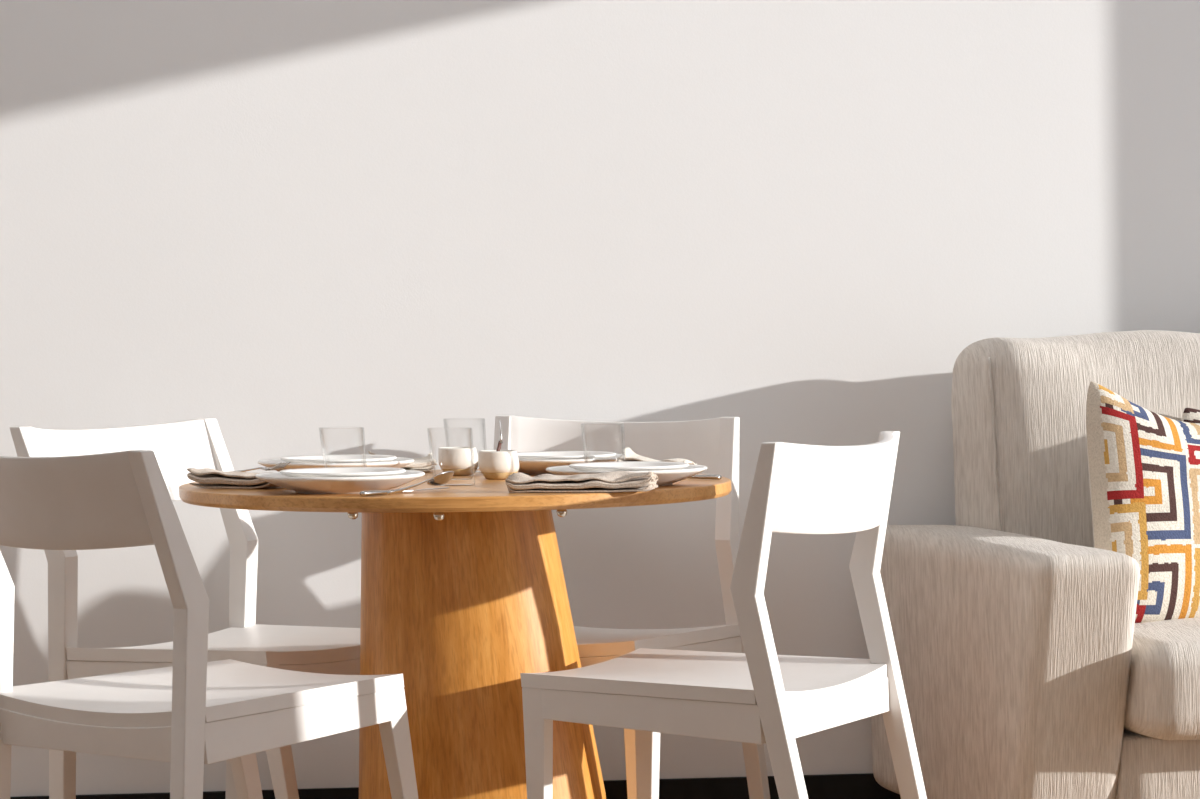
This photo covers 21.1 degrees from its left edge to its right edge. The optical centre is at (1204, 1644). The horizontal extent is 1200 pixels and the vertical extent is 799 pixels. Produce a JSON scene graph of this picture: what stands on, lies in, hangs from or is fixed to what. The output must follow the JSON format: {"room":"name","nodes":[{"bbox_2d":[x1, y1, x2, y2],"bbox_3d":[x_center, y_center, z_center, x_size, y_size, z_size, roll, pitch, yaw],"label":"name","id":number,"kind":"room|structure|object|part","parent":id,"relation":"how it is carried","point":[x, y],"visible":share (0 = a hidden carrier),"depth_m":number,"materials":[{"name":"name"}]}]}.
{"room":"dining room","nodes":[
{"label":"dining room","id":0,"kind":"room"},
{"bbox_2d":[0,0,1199,796],"bbox_3d":[-1.412,-2.819,5.770,5.480,2.600,0.140,-4,24,-10],"label":"wall","id":1,"kind":"structure","parent":0,"point":[277,222],"depth_m":5.84,"materials":[{"name":"paint"}]},
{"bbox_2d":[10,773,899,798],"bbox_3d":[-1.396,-1.651,6.192,5.200,0.120,0.012,-4,24,-10],"label":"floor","id":2,"kind":"structure","parent":1,"relation":"attached to","point":[863,785],"depth_m":6.24,"materials":[{"name":"black paint"}]},
{"bbox_3d":[-0.715,-0.113,2.924,5.480,0.120,7.639,-4,24,-10],"label":"floor","id":3,"kind":"structure","parent":0,"visible":0},
{"bbox_2d":[10,418,359,798],"bbox_3d":[-1.744,-1.766,5.601,0.572,0.801,0.482,11,26,24],"label":"dining chair","id":4,"kind":"object","parent":3,"relation":"on","point":[178,446],"visible":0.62,"depth_m":5.55,"materials":[{"name":"white paint"}]},
{"bbox_3d":[-2.031,-1.723,5.502,0.154,0.801,0.034,11,26,24],"label":"leg","id":5,"kind":"part","parent":4,"relation":"part of","materials":[{"name":"white paint"}]},
{"bbox_3d":[-1.812,-1.680,5.418,0.402,0.069,0.022,9,25,20],"label":"rail","id":6,"kind":"part","parent":4,"relation":"part of","materials":[{"name":"white paint"}]},
{"bbox_3d":[-1.944,-2.108,5.562,0.101,0.140,0.419,11,26,24],"label":"backrest","id":7,"kind":"part","parent":4,"relation":"part of","materials":[{"name":"white paint"}]},
{"bbox_3d":[-1.713,-1.784,5.576,0.458,0.047,0.475,11,26,24],"label":"seat","id":8,"kind":"part","parent":4,"relation":"part of","materials":[{"name":"white paint"}]},
{"bbox_3d":[-1.831,-1.882,5.870,0.154,0.801,0.034,11,26,24],"label":"leg","id":9,"kind":"part","parent":4,"relation":"part of","materials":[{"name":"white paint"}]},
{"bbox_3d":[-1.600,-1.483,5.413,0.058,0.428,0.031,11,26,24],"label":"leg","id":10,"kind":"part","parent":4,"relation":"part of","materials":[{"name":"white paint"}]},
{"bbox_3d":[-1.520,-1.724,5.496,0.023,0.045,0.353,11,26,24],"label":"rail","id":11,"kind":"part","parent":4,"relation":"part of","materials":[{"name":"white paint"}]},
{"bbox_2d":[0,450,417,798],"bbox_3d":[-1.599,-1.466,4.904,0.482,0.801,0.572,15,27,30],"label":"dining chair","id":12,"kind":"object","parent":3,"relation":"on","point":[194,712],"visible":1,"depth_m":4.71,"materials":[{"name":"white paint"}]},
{"bbox_3d":[-1.901,-1.446,4.858,0.034,0.801,0.154,15,27,30],"label":"leg","id":13,"kind":"part","parent":12,"relation":"part of","materials":[{"name":"white paint"}]},
{"bbox_3d":[-1.723,-1.695,4.603,0.419,0.140,0.101,15,27,30],"label":"backrest","id":14,"kind":"part","parent":12,"relation":"part of","materials":[{"name":"white paint"}]},
{"bbox_3d":[-1.701,-1.394,4.768,0.419,0.055,0.022,15,27,30],"label":"rail","id":15,"kind":"part","parent":12,"relation":"part of","materials":[{"name":"white paint"}]},
{"bbox_3d":[-1.527,-1.348,4.631,0.034,0.801,0.154,15,27,30],"label":"leg","id":16,"kind":"part","parent":12,"relation":"part of","materials":[{"name":"white paint"}]},
{"bbox_3d":[-1.580,-1.502,4.921,0.475,0.047,0.458,15,27,30],"label":"seat","id":17,"kind":"part","parent":12,"relation":"part of","materials":[{"name":"white paint"}]},
{"bbox_3d":[-1.616,-1.421,5.271,0.031,0.428,0.058,15,27,30],"label":"leg","id":18,"kind":"part","parent":12,"relation":"part of","materials":[{"name":"white paint"}]},
{"bbox_3d":[-1.407,-1.424,4.823,0.022,0.069,0.402,12,26,27],"label":"rail","id":19,"kind":"part","parent":12,"relation":"part of","materials":[{"name":"white paint"}]},
{"bbox_3d":[-1.299,-1.339,5.078,0.031,0.428,0.058,15,27,30],"label":"leg","id":20,"kind":"part","parent":12,"relation":"part of","materials":[{"name":"white paint"}]},
{"bbox_2d":[178,469,731,798],"bbox_3d":[-1.257,-1.633,5.394,0.908,0.717,0.908,-4,24,-10],"label":"round table","id":21,"kind":"object","parent":3,"relation":"on","point":[464,594],"visible":0.84,"depth_m":5.22,"materials":[{"name":"brown wood"}]},
{"bbox_2d":[187,468,278,488],"bbox_3d":[-1.574,-1.907,5.087,0.164,0.030,0.079,8,25,18],"label":"napkin","id":22,"kind":"object","parent":21,"relation":"on","point":[206,477],"visible":0.77,"depth_m":5.07,"materials":[{"name":"beige fabric"}]},
{"bbox_2d":[227,462,289,471],"bbox_3d":[-1.576,-1.938,5.132,0.199,0.027,0.022,17,28,34],"label":"fork","id":23,"kind":"object","parent":21,"relation":"on","point":[278,466],"visible":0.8,"depth_m":5.09,"materials":[{"name":"silver metal"}]},
{"bbox_3d":[-1.598,-1.940,5.149,0.145,0.010,0.010,13,26,35],"label":"handle","id":24,"kind":"part","parent":23,"relation":"part of","materials":[{"name":"silver metal"}]},
{"bbox_2d":[258,457,413,470],"bbox_3d":[-1.506,-2.042,5.405,0.263,0.028,0.263,-4,24,-10],"label":"dinner plate","id":25,"kind":"object","parent":21,"relation":"on","point":[400,462],"visible":0.35,"depth_m":5.31,"materials":[{"name":"white ceramic"}]},
{"bbox_2d":[280,454,396,462],"bbox_3d":[-1.502,-2.051,5.404,0.196,0.020,0.196,-4,24,-10],"label":"plate","id":26,"kind":"object","parent":25,"relation":"on","point":[346,458],"visible":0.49,"depth_m":5.40,"materials":[{"name":"white ceramic"}]},
{"bbox_2d":[255,470,424,493],"bbox_3d":[-1.381,-1.860,4.981,0.263,0.028,0.263,-4,24,-10],"label":"dinner plate","id":27,"kind":"object","parent":21,"relation":"on","point":[306,485],"visible":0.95,"depth_m":4.90,"materials":[{"name":"white ceramic"}]},
{"bbox_2d":[279,467,405,476],"bbox_3d":[-1.377,-1.869,4.980,0.196,0.020,0.196,-4,24,-10],"label":"plate","id":28,"kind":"object","parent":27,"relation":"on","point":[328,471],"visible":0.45,"depth_m":5.00,"materials":[{"name":"white ceramic"}]},
{"bbox_2d":[319,427,366,467],"bbox_3d":[-1.428,-1.973,5.168,0.072,0.088,0.072,-4,24,-10],"label":"water glass","id":29,"kind":"object","parent":21,"relation":"on","point":[321,427],"visible":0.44,"depth_m":5.16,"materials":[{"name":"clear glass"}]},
{"bbox_2d":[368,451,437,471],"bbox_3d":[-1.428,-2.112,5.555,0.114,0.034,0.068,-9,25,-21],"label":"napkin","id":30,"kind":"object","parent":21,"relation":"on","point":[423,464],"visible":0.44,"depth_m":5.55,"materials":[{"name":"beige fabric"}]},
{"bbox_2d":[359,487,449,495],"bbox_3d":[-1.263,-1.829,4.933,0.012,0.008,0.208,12,26,26],"label":"table knife","id":31,"kind":"object","parent":21,"relation":"on","point":[369,492],"visible":0.85,"depth_m":4.88,"materials":[{"name":"silver metal"}]},
{"bbox_3d":[-1.291,-1.809,4.886,0.012,0.008,0.092,12,26,25],"label":"handle","id":32,"kind":"part","parent":31,"relation":"part of","materials":[{"name":"silver metal"}]},
{"bbox_3d":[-1.242,-1.844,4.969,0.012,0.002,0.118,12,26,26],"label":"blade","id":33,"kind":"part","parent":31,"relation":"part of","materials":[{"name":"silver metal"}]},
{"bbox_2d":[387,471,453,494],"bbox_3d":[-1.245,-1.841,4.929,0.036,0.028,0.198,8,25,18],"label":"spoon","id":34,"kind":"object","parent":21,"relation":"on","point":[442,478],"visible":1,"depth_m":4.97,"materials":[{"name":"silver metal"}]},
{"bbox_3d":[-1.250,-1.825,4.905,0.009,0.012,0.142,-23,15,27],"label":"handle","id":35,"kind":"part","parent":34,"relation":"part of","materials":[{"name":"silver metal"}]},
{"bbox_2d":[427,471,453,485],"bbox_3d":[-1.221,-1.866,4.988,0.041,0.012,0.060,-23,15,27],"label":"bowl","id":36,"kind":"object","parent":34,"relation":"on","point":[442,478],"depth_m":4.97,"materials":[{"name":"metal"}]},
{"bbox_2d":[427,427,474,485],"bbox_3d":[-1.242,-1.961,5.139,0.072,0.088,0.072,-4,24,-10],"label":"water glass","id":37,"kind":"object","parent":21,"relation":"on","point":[438,427],"visible":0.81,"depth_m":5.14,"materials":[{"name":"clear glass"}]},
{"bbox_2d":[438,447,477,475],"bbox_3d":[-1.305,-2.070,5.445,0.069,0.045,0.069,-4,24,-10],"label":"mug","id":38,"kind":"object","parent":21,"relation":"on","point":[459,460],"visible":0.91,"depth_m":5.42,"materials":[{"name":"beige ceramic"}]},
{"bbox_2d":[443,418,486,471],"bbox_3d":[-1.317,-2.140,5.553,0.072,0.088,0.072,-4,24,-10],"label":"water glass","id":39,"kind":"object","parent":21,"relation":"on","point":[447,418],"visible":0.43,"depth_m":5.54,"materials":[{"name":"clear glass"}]},
{"bbox_2d":[478,450,518,478],"bbox_3d":[-1.208,-2.021,5.331,0.069,0.045,0.069,-4,24,-10],"label":"sugar bowl","id":40,"kind":"object","parent":21,"relation":"on","point":[493,464],"visible":0.94,"depth_m":5.31,"materials":[{"name":"beige ceramic"}]},
{"bbox_2d":[496,420,502,450],"bbox_3d":[-1.211,-2.051,5.319,0.024,0.077,0.007,-6,24,-13],"label":"spoon","id":41,"kind":"object","parent":40,"relation":"in","point":[500,442],"visible":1,"depth_m":5.32,"materials":[{"name":"silver metal"}]},
{"bbox_3d":[-1.211,-2.036,5.325,0.023,0.044,0.006,-7,24,-15],"label":"handle","id":42,"kind":"part","parent":41,"relation":"part of","materials":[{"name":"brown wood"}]},
{"bbox_3d":[-1.203,-2.070,5.313,0.007,0.037,0.007,-4,24,-10],"label":"stem","id":43,"kind":"part","parent":41,"relation":"part of","materials":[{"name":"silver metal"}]},
{"bbox_2d":[518,454,621,474],"bbox_3d":[-1.146,-2.093,5.520,0.263,0.028,0.263,-4,24,-10],"label":"dinner plate","id":44,"kind":"object","parent":21,"relation":"on","point":[530,467],"visible":0.3,"depth_m":5.42,"materials":[{"name":"white ceramic"}]},
{"bbox_2d":[517,451,615,459],"bbox_3d":[-1.142,-2.102,5.519,0.196,0.020,0.196,-4,24,-10],"label":"plate","id":45,"kind":"object","parent":44,"relation":"on","point":[538,455],"visible":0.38,"depth_m":5.55,"materials":[{"name":"white ceramic"}]},
{"bbox_2d":[505,471,657,492],"bbox_3d":[-0.995,-1.860,4.976,0.236,0.030,0.097,-2,23,-3],"label":"napkin","id":46,"kind":"object","parent":21,"relation":"on","point":[613,481],"visible":1,"depth_m":4.94,"materials":[{"name":"beige fabric"}]},
{"bbox_2d":[581,423,624,462],"bbox_3d":[-1.025,-2.038,5.317,0.072,0.088,0.072,-4,24,-10],"label":"water glass","id":47,"kind":"object","parent":21,"relation":"on","point":[583,423],"visible":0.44,"depth_m":5.30,"materials":[{"name":"clear glass"}]},
{"bbox_2d":[546,464,706,485],"bbox_3d":[-0.955,-1.933,5.149,0.263,0.028,0.263,-4,24,-10],"label":"dinner plate","id":48,"kind":"object","parent":21,"relation":"on","point":[665,477],"visible":0.38,"depth_m":5.08,"materials":[{"name":"white ceramic"}]},
{"bbox_2d":[569,461,688,470],"bbox_3d":[-0.951,-1.942,5.149,0.196,0.020,0.196,-4,24,-10],"label":"plate","id":49,"kind":"object","parent":48,"relation":"on","point":[620,465],"visible":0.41,"depth_m":5.17,"materials":[{"name":"white ceramic"}]},
{"bbox_2d":[616,447,696,464],"bbox_3d":[-0.953,-2.058,5.415,0.134,0.046,0.072,4,24,9],"label":"napkin","id":50,"kind":"object","parent":49,"relation":"on","point":[629,455],"visible":0.18,"depth_m":5.40,"materials":[{"name":"beige fabric"}]},
{"bbox_2d":[687,475,721,479],"bbox_3d":[-0.913,-2.004,5.337,0.208,0.008,0.012,13,27,28],"label":"table knife","id":51,"kind":"object","parent":21,"relation":"on","point":[713,477],"visible":0.5,"depth_m":5.29,"materials":[{"name":"silver metal"}]},
{"bbox_2d":[494,415,769,798],"bbox_3d":[-1.140,-1.835,5.758,0.482,0.801,0.572,5,24,12],"label":"dining chair","id":52,"kind":"object","parent":3,"relation":"on","point":[713,443],"visible":0.47,"depth_m":5.79,"materials":[{"name":"white paint"}]},
{"bbox_3d":[-1.311,-1.935,5.992,0.034,0.801,0.154,5,24,12],"label":"leg","id":53,"kind":"part","parent":52,"relation":"part of","materials":[{"name":"white paint"}]},
{"bbox_3d":[-1.197,-1.740,5.533,0.353,0.045,0.023,5,24,12],"label":"rail","id":54,"kind":"part","parent":52,"relation":"part of","materials":[{"name":"white paint"}]},
{"bbox_3d":[-1.090,-2.224,5.827,0.419,0.140,0.101,5,24,12],"label":"backrest","id":55,"kind":"part","parent":52,"relation":"part of","materials":[{"name":"white paint"}]},
{"bbox_3d":[-1.012,-1.549,5.563,0.031,0.428,0.058,5,24,12],"label":"leg","id":56,"kind":"part","parent":52,"relation":"part of","materials":[{"name":"white paint"}]},
{"bbox_3d":[-1.148,-1.846,5.717,0.475,0.047,0.458,5,24,12],"label":"seat","id":57,"kind":"part","parent":52,"relation":"part of","materials":[{"name":"white paint"}]},
{"bbox_3d":[-0.942,-1.799,5.691,0.022,0.069,0.402,7,24,16],"label":"rail","id":58,"kind":"part","parent":52,"relation":"part of","materials":[{"name":"white paint"}]},
{"bbox_3d":[-0.875,-1.896,5.899,0.034,0.801,0.154,5,24,12],"label":"leg","id":59,"kind":"part","parent":52,"relation":"part of","materials":[{"name":"white paint"}]},
{"bbox_2d":[520,431,926,798],"bbox_3d":[-0.782,-1.556,5.109,0.572,0.801,0.482,7,24,16],"label":"dining chair","id":60,"kind":"object","parent":3,"relation":"on","point":[758,695],"visible":1,"depth_m":4.95,"materials":[{"name":"white paint"}]},
{"bbox_3d":[-1.084,-1.344,5.089,0.058,0.428,0.031,7,24,16],"label":"leg","id":61,"kind":"part","parent":60,"relation":"part of","materials":[{"name":"white paint"}]},
{"bbox_3d":[-0.967,-1.488,5.421,0.058,0.428,0.031,7,24,16],"label":"leg","id":62,"kind":"part","parent":60,"relation":"part of","materials":[{"name":"white paint"}]},
{"bbox_3d":[-0.875,-1.474,4.936,0.402,0.069,0.022,9,25,20],"label":"rail","id":63,"kind":"part","parent":60,"relation":"part of","materials":[{"name":"white paint"}]},
{"bbox_3d":[-0.815,-1.584,5.109,0.458,0.047,0.475,7,24,16],"label":"seat","id":64,"kind":"part","parent":60,"relation":"part of","materials":[{"name":"white paint"}]},
{"bbox_3d":[-0.652,-1.446,4.854,0.154,0.801,0.034,7,24,16],"label":"leg","id":65,"kind":"part","parent":60,"relation":"part of","materials":[{"name":"white paint"}]},
{"bbox_3d":[-0.570,-1.832,4.915,0.101,0.140,0.419,7,24,16],"label":"backrest","id":66,"kind":"part","parent":60,"relation":"part of","materials":[{"name":"white paint"}]},
{"bbox_3d":[-0.606,-1.523,5.061,0.022,0.055,0.419,7,24,16],"label":"rail","id":67,"kind":"part","parent":60,"relation":"part of","materials":[{"name":"white paint"}]},
{"bbox_3d":[-0.514,-1.615,5.245,0.154,0.801,0.034,7,24,16],"label":"leg","id":68,"kind":"part","parent":60,"relation":"part of","materials":[{"name":"white paint"}]},
{"bbox_2d":[869,330,1199,798],"bbox_3d":[0.319,-1.954,5.843,1.833,0.948,0.952,-4,24,-10],"label":"sofa","id":69,"kind":"object","parent":3,"relation":"on","point":[1028,671],"visible":0.94,"depth_m":5.65,"materials":[{"name":"beige fabric"}]},
{"bbox_3d":[0.156,-2.103,6.174,1.284,0.740,0.150,-4,24,-10],"label":"frame","id":70,"kind":"part","parent":69,"relation":"part of","materials":[{"name":"beige fabric"}]},
{"bbox_3d":[-0.386,-1.790,5.779,0.190,0.516,0.969,-10,25,-23],"label":"arm","id":71,"kind":"part","parent":69,"relation":"part of"},
{"bbox_2d":[951,330,1199,547],"bbox_3d":[-0.123,-2.244,5.971,0.701,0.511,0.332,-4,24,-10],"label":"backrest","id":72,"kind":"object","parent":69,"relation":"on","point":[1018,405],"depth_m":5.80,"materials":[{"name":"beige fabric"}]},
{"bbox_2d":[1086,381,1199,622],"bbox_3d":[-0.006,-2.082,5.688,0.444,0.420,0.184,-11,26,-24],"label":"throw pillow","id":73,"kind":"object","parent":69,"relation":"on","point":[1144,464],"visible":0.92,"depth_m":5.58,"materials":[{"name":"multicoloured fabric"}]},
{"bbox_2d":[1123,617,1199,739],"bbox_3d":[0.053,-1.803,5.758,0.605,0.192,0.913,-10,25,-22],"label":"seat cushion","id":74,"kind":"object","parent":69,"relation":"on","point":[1161,659],"depth_m":5.41,"materials":[{"name":"beige fabric"}]},
{"bbox_2d":[1182,408,1199,422],"bbox_3d":[0.130,-2.150,5.855,0.349,0.329,0.096,-5,24,-12],"label":"throw pillow","id":75,"kind":"object","parent":69,"relation":"on","point":[1190,415],"visible":0.15,"depth_m":5.79,"materials":[{"name":"fabric"}]}
]}

